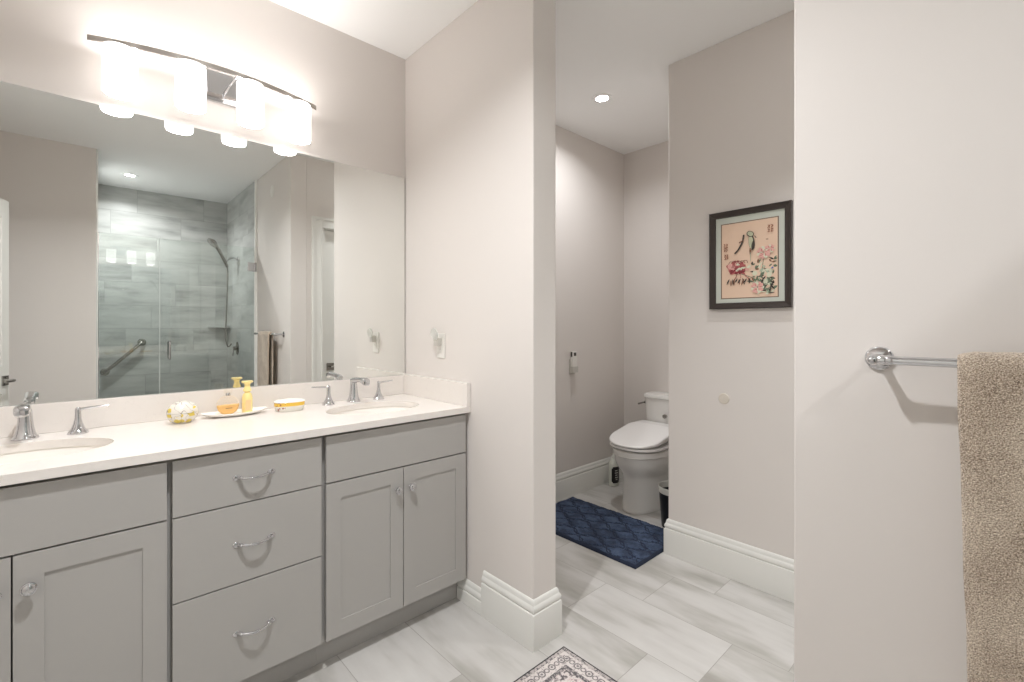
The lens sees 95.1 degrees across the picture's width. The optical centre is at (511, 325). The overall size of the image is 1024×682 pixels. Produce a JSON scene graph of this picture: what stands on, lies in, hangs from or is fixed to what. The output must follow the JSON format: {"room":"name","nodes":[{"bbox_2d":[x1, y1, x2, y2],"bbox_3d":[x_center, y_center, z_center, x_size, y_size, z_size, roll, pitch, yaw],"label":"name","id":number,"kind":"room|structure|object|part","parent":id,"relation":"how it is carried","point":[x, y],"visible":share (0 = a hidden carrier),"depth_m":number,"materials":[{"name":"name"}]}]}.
{"room":"bathroom","nodes":[
{"label":"bathroom","id":0,"kind":"room"},
{"bbox_2d":[0,0,623,473],"bbox_3d":[-0.569,-0.096,2.690,4.300,2.752,0.120,0,0,-43],"label":"wall","id":1,"kind":"structure","parent":0,"point":[356,87],"depth_m":2.30,"materials":[{"name":"white paint"}]},
{"bbox_2d":[87,34,315,144],"bbox_3d":[-1.188,-0.950,1.901,0.794,0.232,0.195,0,0,-43],"label":"vanity light","id":2,"kind":"object","parent":1,"relation":"attached to","point":[195,84],"visible":1,"depth_m":1.80,"materials":[{"name":"chrome"},{"name":"frosted white glass"}]},
{"bbox_3d":[-1.413,-0.916,1.689,0.101,0.166,0.101,0,0,-43],"label":"lamp shade","id":3,"kind":"part","parent":2,"relation":"part of","materials":[{"name":"white glass"}]},
{"bbox_3d":[-1.232,-0.916,1.796,0.101,0.166,0.101,0,0,-43],"label":"lamp shade","id":4,"kind":"part","parent":2,"relation":"part of","materials":[{"name":"white glass"}]},
{"bbox_3d":[-1.199,-0.997,1.912,0.120,0.052,0.132,0,0,-43],"label":"arm","id":5,"kind":"part","parent":2,"relation":"part of","materials":[{"name":"silver metal"}]},
{"bbox_3d":[-1.248,-1.004,1.966,0.210,0.124,0.018,0,0,-43],"label":"plate","id":6,"kind":"part","parent":2,"relation":"part of","materials":[{"name":"silver metal"}]},
{"bbox_3d":[-1.081,-0.916,1.937,0.101,0.166,0.101,0,0,-43],"label":"lamp shade","id":7,"kind":"part","parent":2,"relation":"part of","materials":[{"name":"white glass"}]},
{"bbox_3d":[-0.959,-0.916,2.109,0.101,0.166,0.101,0,0,-43],"label":"lamp shade","id":8,"kind":"part","parent":2,"relation":"part of","materials":[{"name":"white glass"}]},
{"bbox_2d":[0,375,403,437],"bbox_3d":[-1.251,0.319,1.961,1.780,0.102,0.020,0,0,-43],"label":"backsplash","id":9,"kind":"structure","parent":1,"relation":"attached to","point":[53,416],"depth_m":1.84,"materials":[{"name":"white stone"}]},
{"bbox_2d":[0,81,404,405],"bbox_3d":[-1.251,-0.273,1.972,1.794,1.080,0.006,0,0,-43],"label":"mirror panel","id":10,"kind":"object","parent":1,"relation":"attached to","point":[140,254],"visible":0.89,"depth_m":1.88,"materials":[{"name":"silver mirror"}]},
{"bbox_2d":[569,351,577,373],"bbox_3d":[0.465,0.278,3.538,0.062,0.175,0.040,0,0,-43],"label":"remote control","id":11,"kind":"object","parent":1,"relation":"attached to","point":[573,368],"visible":1,"depth_m":3.52,"materials":[{"name":"white plastic"}]},
{"bbox_2d":[556,457,668,518],"bbox_3d":[0.561,1.183,3.000,1.980,0.194,0.959,0,0,-43],"label":"baseboard","id":12,"kind":"structure","parent":1,"relation":"attached to","point":[569,483],"depth_m":3.61,"materials":[{"name":"white paint"}]},
{"bbox_2d":[269,0,793,153],"bbox_3d":[0.451,-1.522,0.690,5.600,0.100,4.500,0,0,-43],"label":"ceiling","id":13,"kind":"structure","parent":0,"point":[624,50],"depth_m":2.38,"materials":[{"name":"white paint"}]},
{"bbox_2d":[592,93,611,102],"bbox_3d":[0.582,-1.469,3.027,0.130,0.006,0.130,0,0,-43],"label":"recessed light","id":14,"kind":"object","parent":13,"relation":"in","point":[603,97],"visible":1,"depth_m":3.02,"materials":[{"name":"white paint"}]},
{"bbox_2d":[282,477,793,681],"bbox_3d":[0.451,1.330,0.690,5.600,0.100,4.500,0,0,-43],"label":"floor","id":15,"kind":"structure","parent":0,"point":[668,618],"depth_m":1.93,"materials":[{"name":"grey tile"}]},
{"bbox_2d":[0,460,167,681],"bbox_3d":[-1.452,0.839,1.377,0.660,0.882,0.598,0,0,-43],"label":"vanity cabinet","id":16,"kind":"object","parent":15,"relation":"on","point":[84,556],"visible":0.98,"depth_m":1.28,"materials":[{"name":"grey paint"}]},
{"bbox_3d":[-1.389,0.874,1.082,0.318,0.578,0.019,0,0,-43],"label":"door","id":17,"kind":"part","parent":16,"relation":"part of","materials":[{"name":"grey paint"}]},
{"bbox_3d":[-1.231,0.668,1.194,0.033,0.033,0.030,0,0,-43],"label":"knob","id":18,"kind":"part","parent":16,"relation":"part of","materials":[{"name":"silver metal"}]},
{"bbox_3d":[-1.153,0.874,1.300,0.316,0.578,0.019,0,0,-43],"label":"door","id":19,"kind":"part","parent":16,"relation":"part of","materials":[{"name":"grey paint"}]},
{"bbox_2d":[168,436,321,681],"bbox_3d":[-1.040,0.839,1.757,0.459,0.882,0.601,0,0,-43],"label":"base cabinet","id":20,"kind":"object","parent":15,"relation":"on","point":[245,524],"visible":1,"depth_m":1.54,"materials":[{"name":"grey paint"}]},
{"bbox_3d":[-0.865,1.003,1.567,0.444,0.320,0.019,0,0,-43],"label":"drawer","id":21,"kind":"part","parent":20,"relation":"part of","materials":[{"name":"grey paint"}]},
{"bbox_3d":[-0.865,0.711,1.567,0.444,0.255,0.019,0,0,-43],"label":"drawer","id":22,"kind":"part","parent":20,"relation":"part of","materials":[{"name":"grey paint"}]},
{"bbox_3d":[-0.865,0.494,1.567,0.444,0.172,0.019,0,0,-43],"label":"drawer","id":23,"kind":"part","parent":20,"relation":"part of","materials":[{"name":"grey paint"}]},
{"bbox_3d":[-0.848,1.002,1.550,0.129,0.018,0.036,0,0,-43],"label":"pull handle","id":24,"kind":"part","parent":20,"relation":"part of","materials":[{"name":"silver metal"}]},
{"bbox_3d":[-0.848,0.713,1.550,0.129,0.018,0.036,0,0,-43],"label":"pull handle","id":25,"kind":"part","parent":20,"relation":"part of","materials":[{"name":"silver metal"}]},
{"bbox_3d":[-0.848,0.494,1.550,0.129,0.018,0.036,0,0,-43],"label":"pull handle","id":26,"kind":"part","parent":20,"relation":"part of","materials":[{"name":"silver metal"}]},
{"bbox_2d":[316,413,465,664],"bbox_3d":[-0.629,0.839,2.139,0.664,0.882,0.598,0,0,-43],"label":"vanity cabinet","id":27,"kind":"object","parent":15,"relation":"on","point":[394,496],"visible":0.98,"depth_m":1.90,"materials":[{"name":"grey paint"}]},
{"bbox_2d":[0,374,470,485],"bbox_3d":[-1.050,0.330,1.759,1.800,0.134,0.588,0,0,-43],"label":"countertop","id":28,"kind":"structure","parent":27,"relation":"on","point":[131,430],"depth_m":1.73,"materials":[{"name":"white stone"}]},
{"bbox_2d":[0,446,102,464],"bbox_3d":[-1.442,0.476,1.370,0.475,0.160,0.340,0,0,-43],"label":"sink","id":29,"kind":"object","parent":28,"relation":"in","point":[33,455],"visible":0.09,"depth_m":1.51,"materials":[{"name":"white ceramic"}]},
{"bbox_2d":[11,403,107,440],"bbox_3d":[-1.558,0.306,1.495,0.410,0.127,0.178,0,0,-43],"label":"faucet","id":30,"kind":"object","parent":28,"relation":"on","point":[25,429],"visible":1,"depth_m":1.53,"materials":[{"name":"silver metal"}]},
{"bbox_3d":[-1.558,0.306,1.495,0.066,0.127,0.178,0,0,-43],"label":"spout","id":31,"kind":"part","parent":30,"relation":"part of","materials":[{"name":"silver metal"}]},
{"bbox_3d":[-1.496,0.325,1.616,0.057,0.090,0.057,0,0,-43],"label":"handle","id":32,"kind":"part","parent":30,"relation":"part of","materials":[{"name":"silver metal"}]},
{"bbox_3d":[-1.470,0.288,1.640,0.084,0.019,0.015,0,0,-43],"label":"lever","id":33,"kind":"part","parent":30,"relation":"part of","materials":[{"name":"silver metal"}]},
{"bbox_2d":[166,400,198,423],"bbox_3d":[-1.259,0.328,1.792,0.084,0.084,0.105,0,0,33],"label":"trinket box","id":34,"kind":"object","parent":28,"relation":"on","point":[180,412],"visible":1,"depth_m":1.76,"materials":[{"name":"ceramic"}]},
{"bbox_3d":[-1.259,0.307,1.792,0.084,0.043,0.105,0,0,33],"label":"lid","id":35,"kind":"part","parent":34,"relation":"part of","materials":[{"name":"ceramic"}]},
{"bbox_2d":[201,407,266,417],"bbox_3d":[-1.147,0.359,1.943,0.244,0.021,0.112,0,0,-43],"label":"oval tray","id":36,"kind":"object","parent":28,"relation":"on","point":[238,412],"visible":0.83,"depth_m":1.92,"materials":[{"name":"white ceramic"}]},
{"bbox_2d":[217,393,238,413],"bbox_3d":[-1.166,0.308,1.925,0.084,0.112,0.035,0,0,-43],"label":"perfume bottle","id":37,"kind":"object","parent":36,"relation":"on","point":[226,408],"visible":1,"depth_m":1.92,"materials":[{"name":"orange glass"}]},
{"bbox_2d":[241,380,252,412],"bbox_3d":[-1.115,0.297,1.973,0.044,0.134,0.044,0,0,-43],"label":"lotion bottle","id":38,"kind":"object","parent":36,"relation":"on","point":[247,399],"visible":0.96,"depth_m":1.96,"materials":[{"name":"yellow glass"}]},
{"bbox_2d":[273,398,304,411],"bbox_3d":[-0.973,0.344,2.050,0.128,0.052,0.082,0,0,-34],"label":"covered dish","id":39,"kind":"object","parent":28,"relation":"on","point":[289,404],"visible":1,"depth_m":2.02,"materials":[{"name":"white ceramic"}]},
{"bbox_3d":[-0.973,0.324,2.050,0.128,0.012,0.082,0,0,-34],"label":"lid","id":40,"kind":"part","parent":39,"relation":"part of","materials":[{"name":"white ceramic"}]},
{"bbox_2d":[311,377,392,405],"bbox_3d":[-0.738,0.306,2.255,0.410,0.127,0.178,0,0,-43],"label":"faucet","id":41,"kind":"object","parent":28,"relation":"on","point":[353,397],"visible":1,"depth_m":2.27,"materials":[{"name":"silver metal"}]},
{"bbox_3d":[-0.862,0.325,2.203,0.057,0.090,0.057,0,0,-43],"label":"handle","id":42,"kind":"part","parent":41,"relation":"part of","materials":[{"name":"silver metal"}]},
{"bbox_3d":[-0.738,0.306,2.255,0.066,0.127,0.178,0,0,-43],"label":"spout","id":43,"kind":"part","parent":41,"relation":"part of","materials":[{"name":"silver metal"}]},
{"bbox_3d":[-0.676,0.325,2.375,0.057,0.090,0.057,0,0,-43],"label":"handle","id":44,"kind":"part","parent":41,"relation":"part of","materials":[{"name":"silver metal"}]},
{"bbox_2d":[334,406,412,414],"bbox_3d":[-0.624,0.476,2.128,0.475,0.160,0.340,0,0,-43],"label":"sink","id":45,"kind":"object","parent":28,"relation":"in","point":[375,410],"visible":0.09,"depth_m":2.28,"materials":[{"name":"white ceramic"}]},
{"bbox_3d":[-0.573,0.874,1.838,0.317,0.578,0.019,0,0,-43],"label":"door","id":46,"kind":"part","parent":27,"relation":"part of","materials":[{"name":"grey paint"}]},
{"bbox_3d":[-0.461,0.668,1.907,0.033,0.033,0.030,0,0,-43],"label":"knob","id":47,"kind":"part","parent":27,"relation":"part of","materials":[{"name":"silver metal"}]},
{"bbox_3d":[-0.416,0.668,1.949,0.033,0.033,0.030,0,0,-43],"label":"knob","id":48,"kind":"part","parent":27,"relation":"part of","materials":[{"name":"silver metal"}]},
{"bbox_3d":[-0.337,0.874,2.057,0.320,0.578,0.019,0,0,-43],"label":"door","id":49,"kind":"part","parent":27,"relation":"part of","materials":[{"name":"grey paint"}]},
{"bbox_2d":[514,646,616,681],"bbox_3d":[0.254,1.276,1.357,0.620,0.006,0.810,0,0,-43],"label":"patterned rug","id":50,"kind":"object","parent":15,"relation":"on","point":[563,665],"visible":1,"depth_m":1.73,"materials":[{"name":"grey fabric"}]},
{"bbox_2d":[556,497,663,568],"bbox_3d":[0.549,1.269,2.970,0.542,0.022,0.880,0,0,-43],"label":"bath mat","id":51,"kind":"object","parent":15,"relation":"on","point":[629,541],"visible":0.78,"depth_m":2.87,"materials":[{"name":"blue fabric"}]},
{"bbox_2d":[609,453,618,485],"bbox_3d":[0.822,1.149,3.775,0.100,0.262,0.073,0,0,-45],"label":"bottle","id":52,"kind":"object","parent":15,"relation":"on","point":[613,467],"visible":0.74,"depth_m":3.74,"materials":[{"name":"white plastic"}]},
{"bbox_2d":[609,391,668,513],"bbox_3d":[1.011,0.902,3.423,0.740,0.755,0.405,0,0,-43],"label":"toilet","id":53,"kind":"object","parent":15,"relation":"on","point":[640,448],"visible":0.77,"depth_m":3.21,"materials":[{"name":"white porcelain"}]},
{"bbox_3d":[0.898,0.771,3.305,0.415,0.095,0.380,0,0,-43],"label":"lid","id":54,"kind":"part","parent":53,"relation":"part of","materials":[{"name":"white plastic"}]},
{"bbox_3d":[0.911,0.831,3.317,0.445,0.018,0.386,0,0,-43],"label":"seat","id":55,"kind":"part","parent":53,"relation":"part of","materials":[{"name":"white plastic"}]},
{"bbox_3d":[0.991,1.064,3.392,0.656,0.430,0.382,0,0,-43],"label":"bowl","id":56,"kind":"part","parent":53,"relation":"part of","materials":[{"name":"white ceramic"}]},
{"bbox_3d":[1.217,0.541,3.600,0.196,0.033,0.376,0,0,-43],"label":"tank lid","id":57,"kind":"part","parent":53,"relation":"part of","materials":[{"name":"white ceramic"}]},
{"bbox_3d":[1.219,0.702,3.603,0.184,0.288,0.360,0,0,-43],"label":"tank","id":58,"kind":"part","parent":53,"relation":"part of","materials":[{"name":"white ceramic"}]},
{"bbox_2d":[658,481,668,527],"bbox_3d":[1.037,1.149,2.987,0.201,0.262,0.201,0,0,-43],"label":"waste bin","id":59,"kind":"object","parent":15,"relation":"on","point":[663,487],"visible":0.32,"depth_m":2.95,"materials":[{"name":"black plastic"}]},
{"bbox_2d":[624,141,668,425],"bbox_3d":[1.372,-0.096,3.670,0.120,2.752,1.080,0,0,-43],"label":"wall","id":60,"kind":"structure","parent":0,"point":[646,170],"depth_m":3.87,"materials":[{"name":"white paint"}]},
{"bbox_2d":[405,0,1023,681],"bbox_3d":[0.927,-0.096,1.049,0.170,2.752,4.320,0,0,-43],"label":"wall","id":61,"kind":"structure","parent":0,"point":[909,114],"depth_m":1.12,"materials":[{"name":"white paint"}]},
{"bbox_2d":[437,333,444,357],"bbox_3d":[-0.354,0.098,2.327,0.008,0.122,0.070,0,0,-43],"label":"outlet","id":62,"kind":"object","parent":61,"relation":"attached to","point":[440,349],"visible":0.72,"depth_m":2.31,"materials":[{"name":"white plastic"}]},
{"bbox_2d":[430,328,441,345],"bbox_3d":[-0.371,0.053,2.312,0.036,0.087,0.065,0,0,-43],"label":"night light","id":63,"kind":"object","parent":62,"relation":"attached to","point":[434,334],"visible":1,"depth_m":2.30,"materials":[{"name":"grey plastic"}]},
{"bbox_3d":[-0.380,0.039,2.303,0.010,0.058,0.065,0,0,-43],"label":"lamp shade","id":64,"kind":"part","parent":63,"relation":"part of","materials":[{"name":"white plastic"}]},
{"bbox_2d":[457,578,480,614],"bbox_3d":[-0.192,1.227,2.145,0.018,0.106,0.180,0,0,-43],"label":"baseboard","id":65,"kind":"structure","parent":61,"relation":"attached to","point":[469,593],"depth_m":2.14,"materials":[{"name":"white paint"}]},
{"bbox_2d":[865,346,956,369],"bbox_3d":[1.011,0.072,0.798,0.083,0.054,0.680,0,0,-43],"label":"towel bar","id":66,"kind":"object","parent":61,"relation":"attached to","point":[878,357],"visible":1,"depth_m":0.98,"materials":[{"name":"silver metal"}]},
{"bbox_3d":[0.798,0.072,1.028,0.083,0.054,0.054,0,0,-43],"label":"post","id":67,"kind":"part","parent":66,"relation":"part of","materials":[{"name":"silver metal"}]},
{"bbox_3d":[0.990,0.072,0.779,0.018,0.018,0.626,0,0,-43],"label":"rail","id":68,"kind":"part","parent":66,"relation":"part of","materials":[{"name":"silver metal"}]},
{"bbox_2d":[957,351,1023,681],"bbox_3d":[0.976,0.460,0.791,0.068,0.826,0.325,0,0,-43],"label":"towel","id":69,"kind":"object","parent":66,"relation":"hanging from","point":[990,385],"visible":1,"depth_m":0.86,"materials":[{"name":"beige fabric"}]},
{"bbox_2d":[669,10,793,558],"bbox_3d":[1.292,-0.096,2.287,0.120,2.752,1.080,0,0,-43],"label":"wall","id":70,"kind":"structure","parent":0,"point":[731,101],"depth_m":2.39,"materials":[{"name":"white paint"}]},
{"bbox_2d":[719,393,728,403],"bbox_3d":[1.090,0.374,2.412,0.005,0.054,0.054,0,0,-43],"label":"cover plate","id":71,"kind":"object","parent":70,"relation":"attached to","point":[723,398],"visible":1,"depth_m":2.41,"materials":[{"name":"beige plastic"}]},
{"bbox_2d":[664,519,793,602],"bbox_3d":[1.193,1.183,2.292,0.018,0.194,0.973,0,0,-43],"label":"baseboard","id":72,"kind":"structure","parent":70,"relation":"attached to","point":[771,573],"depth_m":2.37,"materials":[{"name":"white paint"}]},
{"bbox_2d":[709,200,792,309],"bbox_3d":[1.167,-0.335,2.314,0.026,0.497,0.385,0,0,-43],"label":"framed picture","id":73,"kind":"object","parent":70,"relation":"attached to","point":[751,248],"visible":1,"depth_m":2.31,"materials":[{"name":"grey"}]},
{"bbox_2d":[721,216,778,298],"bbox_3d":[1.167,-0.330,2.314,0.006,0.384,0.272,0,0,-43],"label":"print","id":74,"kind":"object","parent":73,"relation":"attached to","point":[749,245],"depth_m":2.31,"materials":[{"name":"beige paper"}]}
]}

